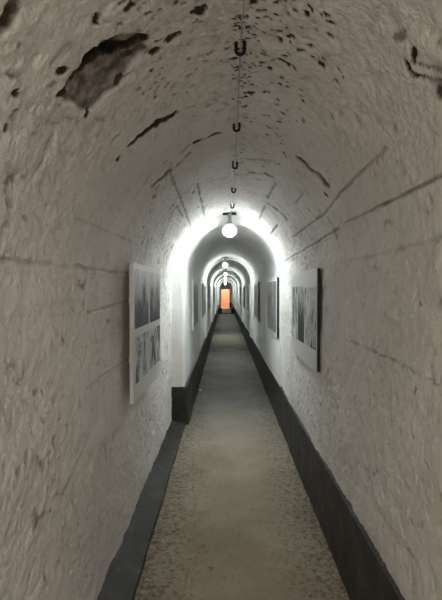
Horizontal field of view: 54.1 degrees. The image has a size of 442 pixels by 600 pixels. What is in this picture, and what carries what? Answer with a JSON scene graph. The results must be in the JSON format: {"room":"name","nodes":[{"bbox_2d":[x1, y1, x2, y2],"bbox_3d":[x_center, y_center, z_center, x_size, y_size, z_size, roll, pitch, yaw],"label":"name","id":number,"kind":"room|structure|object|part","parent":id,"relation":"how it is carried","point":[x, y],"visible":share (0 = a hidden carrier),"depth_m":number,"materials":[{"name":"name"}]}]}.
{"room":"underground tunnel","nodes":[
{"label":"underground tunnel","id":0,"kind":"room"},
{"bbox_2d":[0,245,171,599],"bbox_3d":[-0.593,0.695,0.435,0.039,1.652,8.830,0,1,1],"label":"wall","id":1,"kind":"structure","parent":0,"point":[77,458],"depth_m":1.65,"materials":[{"name":"concrete"}]},
{"bbox_2d":[128,262,159,403],"bbox_3d":[-0.537,0.181,3.012,0.076,0.820,1.035,0,1,1],"label":"display board","id":2,"kind":"object","parent":1,"relation":"attached to","point":[144,281],"visible":1,"depth_m":2.80,"materials":[{"name":"white paper"}]},
{"bbox_2d":[135,269,148,328],"bbox_3d":[-0.502,-0.011,2.760,0.002,0.355,0.455,0,1,1],"label":"print","id":3,"kind":"object","parent":2,"relation":"attached to","point":[141,275],"depth_m":2.74},
{"bbox_2d":[136,331,148,383],"bbox_3d":[-0.502,0.356,2.778,0.002,0.280,0.435,0,1,1],"label":"print","id":4,"kind":"object","parent":2,"relation":"attached to","point":[142,337],"depth_m":2.77},
{"bbox_2d":[150,325,159,368],"bbox_3d":[-0.498,0.346,3.275,0.002,0.280,0.460,0,1,1],"label":"print","id":5,"kind":"object","parent":2,"relation":"attached to","point":[154,329],"depth_m":3.24},
{"bbox_2d":[150,272,159,322],"bbox_3d":[-0.498,-0.021,3.268,0.002,0.355,0.460,0,1,1],"label":"print","id":6,"kind":"object","parent":2,"relation":"attached to","point":[154,276],"depth_m":3.24},
{"bbox_2d":[97,304,219,599],"bbox_3d":[-0.376,0.954,16.527,0.264,0.466,41.000,0,1,1],"label":"baseboard","id":7,"kind":"structure","parent":1,"relation":"attached to","point":[124,573],"depth_m":2.88,"materials":[{"name":"grey paint"}]},
{"bbox_2d":[171,387,186,424],"bbox_3d":[-0.485,1.197,4.865,0.200,0.445,0.032,0,1,1],"label":"trim","id":8,"kind":"structure","parent":1,"relation":"attached to","point":[178,394],"depth_m":4.85,"materials":[{"name":"grey paint"}]},
{"bbox_2d":[185,273,219,382],"bbox_3d":[-0.274,0.227,20.953,0.037,1.735,32.120,0,1,1],"label":"wall","id":9,"kind":"structure","parent":0,"point":[194,339],"depth_m":6.22,"materials":[{"name":"paint"}]},
{"bbox_2d":[191,279,197,330],"bbox_3d":[-0.381,0.054,6.306,0.036,0.690,1.100,0,1,1],"label":"display board","id":10,"kind":"object","parent":9,"relation":"attached to","point":[194,283],"visible":1,"depth_m":5.97,"materials":[{"name":"white"}]},
{"bbox_2d":[194,283,197,325],"bbox_3d":[-0.364,0.054,6.306,0.002,0.600,0.980,0,1,1],"label":"print","id":11,"kind":"object","parent":10,"relation":"attached to","point":[195,284],"depth_m":6.20},
{"bbox_2d":[202,283,205,317],"bbox_3d":[-0.355,-0.003,9.056,0.036,0.690,1.100,0,1,1],"label":"display board","id":12,"kind":"object","parent":9,"relation":"attached to","point":[203,284],"visible":1,"depth_m":8.52,"materials":[{"name":"white"}]},
{"bbox_2d":[204,285,205,314],"bbox_3d":[-0.338,-0.003,9.055,0.002,0.600,0.980,0,1,1],"label":"print","id":13,"kind":"object","parent":12,"relation":"attached to","point":[204,285],"depth_m":9.12},
{"bbox_2d":[208,285,210,310],"bbox_3d":[-0.327,-0.068,12.155,0.036,0.690,1.100,0,1,1],"label":"display board","id":14,"kind":"object","parent":9,"relation":"attached to","point":[209,286],"visible":1,"depth_m":11.76,"materials":[{"name":"white"}]},
{"bbox_2d":[209,287,210,308],"bbox_3d":[-0.310,-0.068,12.155,0.002,0.600,0.980,0,1,1],"label":"print","id":15,"kind":"object","parent":14,"relation":"attached to","point":[209,287],"depth_m":12.16},
{"bbox_2d":[218,280,233,305],"bbox_3d":[0.352,-0.480,29.444,1.130,1.804,0.400,0,1,1],"label":"trim","id":16,"kind":"structure","parent":9,"relation":"attached to","point":[226,280],"depth_m":29.25,"materials":[{"name":"paint"}]},
{"bbox_2d":[171,215,281,386],"bbox_3d":[0.060,0.228,4.872,1.271,2.402,0.082,0,1,1],"label":"trim","id":17,"kind":"structure","parent":9,"relation":"attached to","point":[178,278],"depth_m":4.84,"materials":[{"name":"paint"}]},
{"bbox_2d":[217,278,235,308],"bbox_3d":[0.306,-0.377,24.496,1.130,1.804,0.400,0,1,1],"label":"trim","id":18,"kind":"structure","parent":9,"relation":"attached to","point":[223,278],"depth_m":24.30,"materials":[{"name":"paint"}]},
{"bbox_2d":[211,269,242,321],"bbox_3d":[0.216,-0.173,14.698,1.130,1.804,0.400,0,1,1],"label":"trim","id":19,"kind":"structure","parent":9,"relation":"attached to","point":[220,271],"depth_m":14.50,"materials":[{"name":"paint"}]},
{"bbox_2d":[215,274,238,313],"bbox_3d":[0.261,-0.275,19.597,1.130,1.804,0.400,0,1,1],"label":"trim","id":20,"kind":"structure","parent":9,"relation":"attached to","point":[227,274],"depth_m":19.41,"materials":[{"name":"paint"}]},
{"bbox_2d":[204,257,252,337],"bbox_3d":[0.171,-0.071,9.800,1.130,1.804,0.400,0,1,1],"label":"trim","id":21,"kind":"structure","parent":9,"relation":"attached to","point":[240,262],"depth_m":9.60,"materials":[{"name":"paint"}]},
{"bbox_2d":[0,0,441,279],"bbox_3d":[0.019,-0.500,0.405,1.240,0.742,8.831,0,1,1],"label":"ceiling","id":22,"kind":"structure","parent":0,"point":[118,117],"depth_m":1.48,"materials":[{"name":"concrete"}]},
{"bbox_2d":[222,212,236,237],"bbox_3d":[0.093,-0.814,4.673,0.168,0.266,0.136,0,1,1],"label":"ceiling lamp","id":23,"kind":"object","parent":22,"relation":"hanging from","point":[229,229],"visible":1,"depth_m":4.65,"materials":[{"name":"white glass"}]},
{"bbox_3d":[0.093,-0.757,4.665,0.116,0.116,0.116,0,1,1],"label":"globe","id":24,"kind":"part","parent":23,"relation":"part of"},
{"bbox_3d":[0.094,-0.767,4.735,0.168,0.168,0.014,0,1,1],"label":"plate","id":25,"kind":"part","parent":23,"relation":"part of","materials":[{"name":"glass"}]},
{"bbox_2d":[232,161,237,168],"bbox_3d":[0.093,-0.892,2.861,0.041,0.057,0.012,0,1,-2],"label":"ceiling hook","id":26,"kind":"object","parent":22,"relation":"attached to","point":[233,167],"visible":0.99,"depth_m":2.86,"materials":[{"name":"black metal"}]},
{"bbox_2d":[233,122,240,131],"bbox_3d":[0.079,-0.878,2.192,0.041,0.057,0.012,0,1,11],"label":"ceiling hook","id":27,"kind":"object","parent":22,"relation":"attached to","point":[239,123],"visible":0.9,"depth_m":2.19,"materials":[{"name":"black metal"}]},
{"bbox_2d":[230,0,243,214],"bbox_3d":[0.075,-0.848,1.522,0.028,0.012,6.280,0,1,1],"label":"cable","id":28,"kind":"object","parent":22,"relation":"hanging from","point":[242,0],"visible":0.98,"depth_m":1.67,"materials":[{"name":"grey plastic"}]},
{"bbox_2d":[234,40,245,55],"bbox_3d":[0.066,-0.864,1.482,0.041,0.057,0.012,0,1,1],"label":"ceiling hook","id":29,"kind":"object","parent":22,"relation":"attached to","point":[243,52],"visible":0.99,"depth_m":1.48,"materials":[{"name":"black metal"}]},
{"bbox_2d":[220,282,231,308],"bbox_3d":[0.374,-0.506,37.836,2.050,2.560,1.720,0,1,1],"label":"wall","id":30,"kind":"structure","parent":0,"point":[224,292],"depth_m":38.64,"materials":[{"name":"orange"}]},
{"bbox_2d":[220,289,229,308],"bbox_3d":[0.367,-0.110,37.059,0.840,1.700,0.210,0,1,1],"label":"door","id":31,"kind":"structure","parent":30,"relation":"in","point":[220,289],"depth_m":36.97,"materials":[{"name":"orange"}]},
{"bbox_2d":[185,225,279,288],"bbox_3d":[0.273,-0.910,20.924,1.083,0.540,32.120,0,1,1],"label":"ceiling","id":32,"kind":"structure","parent":0,"point":[248,246],"depth_m":6.61,"materials":[{"name":"paint"}]},
{"bbox_2d":[222,257,227,267],"bbox_3d":[0.086,-0.811,9.301,0.150,0.237,0.124,0,1,1],"label":"ceiling lamp","id":33,"kind":"object","parent":32,"relation":"attached to","point":[224,264],"visible":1,"depth_m":9.27,"materials":[{"name":"white glass"}]},
{"bbox_2d":[134,309,349,599],"bbox_3d":[0.162,1.156,16.527,1.460,0.019,41.000,0,1,1],"label":"floor","id":34,"kind":"structure","parent":0,"point":[237,520],"depth_m":2.96,"materials":[{"name":"concrete"}]},
{"bbox_2d":[232,213,441,599],"bbox_3d":[0.779,0.309,16.503,0.037,1.757,41.000,0,1,1],"label":"wall","id":35,"kind":"structure","parent":0,"point":[372,411],"depth_m":1.72,"materials":[{"name":"concrete"}]},
{"bbox_2d":[243,286,244,307],"bbox_3d":[0.726,-0.101,13.745,0.036,0.690,1.050,0,1,1],"label":"display board","id":36,"kind":"object","parent":35,"relation":"attached to","point":[243,286],"visible":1,"depth_m":13.41,"materials":[{"name":"grey"}]},
{"bbox_2d":[247,284,249,312],"bbox_3d":[0.699,-0.040,10.845,0.036,0.690,1.050,0,1,1],"label":"display board","id":37,"kind":"object","parent":35,"relation":"attached to","point":[248,286],"visible":0.9,"depth_m":10.70,"materials":[{"name":"grey"}]},
{"bbox_2d":[247,286,248,310],"bbox_3d":[0.682,-0.040,10.846,0.002,0.600,0.980,0,1,1],"label":"print","id":38,"kind":"object","parent":37,"relation":"attached to","point":[247,286],"depth_m":10.94},
{"bbox_2d":[254,282,258,320],"bbox_3d":[0.674,0.016,8.146,0.036,0.690,1.050,0,1,1],"label":"display board","id":39,"kind":"object","parent":35,"relation":"attached to","point":[256,285],"visible":0.98,"depth_m":7.98,"materials":[{"name":"grey"}]},
{"bbox_2d":[254,285,257,317],"bbox_3d":[0.657,0.016,8.146,0.002,0.600,0.980,0,1,1],"label":"print","id":40,"kind":"object","parent":39,"relation":"attached to","point":[255,286],"depth_m":8.12},
{"bbox_2d":[267,277,278,337],"bbox_3d":[0.649,0.072,5.422,0.036,0.690,1.050,0,1,1],"label":"display board","id":41,"kind":"object","parent":35,"relation":"attached to","point":[273,283],"visible":1,"depth_m":5.19,"materials":[{"name":"white"}]},
{"bbox_2d":[267,281,275,332],"bbox_3d":[0.632,0.072,5.422,0.002,0.600,0.980,0,1,1],"label":"print","id":42,"kind":"object","parent":41,"relation":"attached to","point":[271,285],"depth_m":5.41},
{"bbox_2d":[291,268,319,371],"bbox_3d":[0.644,0.121,3.342,0.040,0.680,1.050,0,1,1],"label":"display board","id":43,"kind":"object","parent":35,"relation":"attached to","point":[305,323],"visible":1,"depth_m":3.15,"materials":[{"name":"white"}]},
{"bbox_2d":[292,287,296,338],"bbox_3d":[0.628,0.106,3.700,0.002,0.435,0.285,0,1,1],"label":"print","id":44,"kind":"object","parent":43,"relation":"attached to","point":[294,289],"depth_m":3.69},
{"bbox_2d":[298,286,303,342],"bbox_3d":[0.625,0.110,3.385,0.002,0.430,0.265,0,1,1],"label":"print","id":45,"kind":"object","parent":43,"relation":"attached to","point":[300,288],"depth_m":3.38},
{"bbox_2d":[304,287,315,350],"bbox_3d":[0.622,0.120,3.027,0.002,0.415,0.400,0,1,1],"label":"print","id":46,"kind":"object","parent":43,"relation":"attached to","point":[309,292],"depth_m":3.00},
{"bbox_2d":[232,304,404,599],"bbox_3d":[0.803,0.950,16.517,0.101,0.474,41.000,0,1,1],"label":"baseboard","id":47,"kind":"structure","parent":35,"relation":"attached to","point":[364,575],"depth_m":2.47,"materials":[{"name":"grey paint"}]}
]}

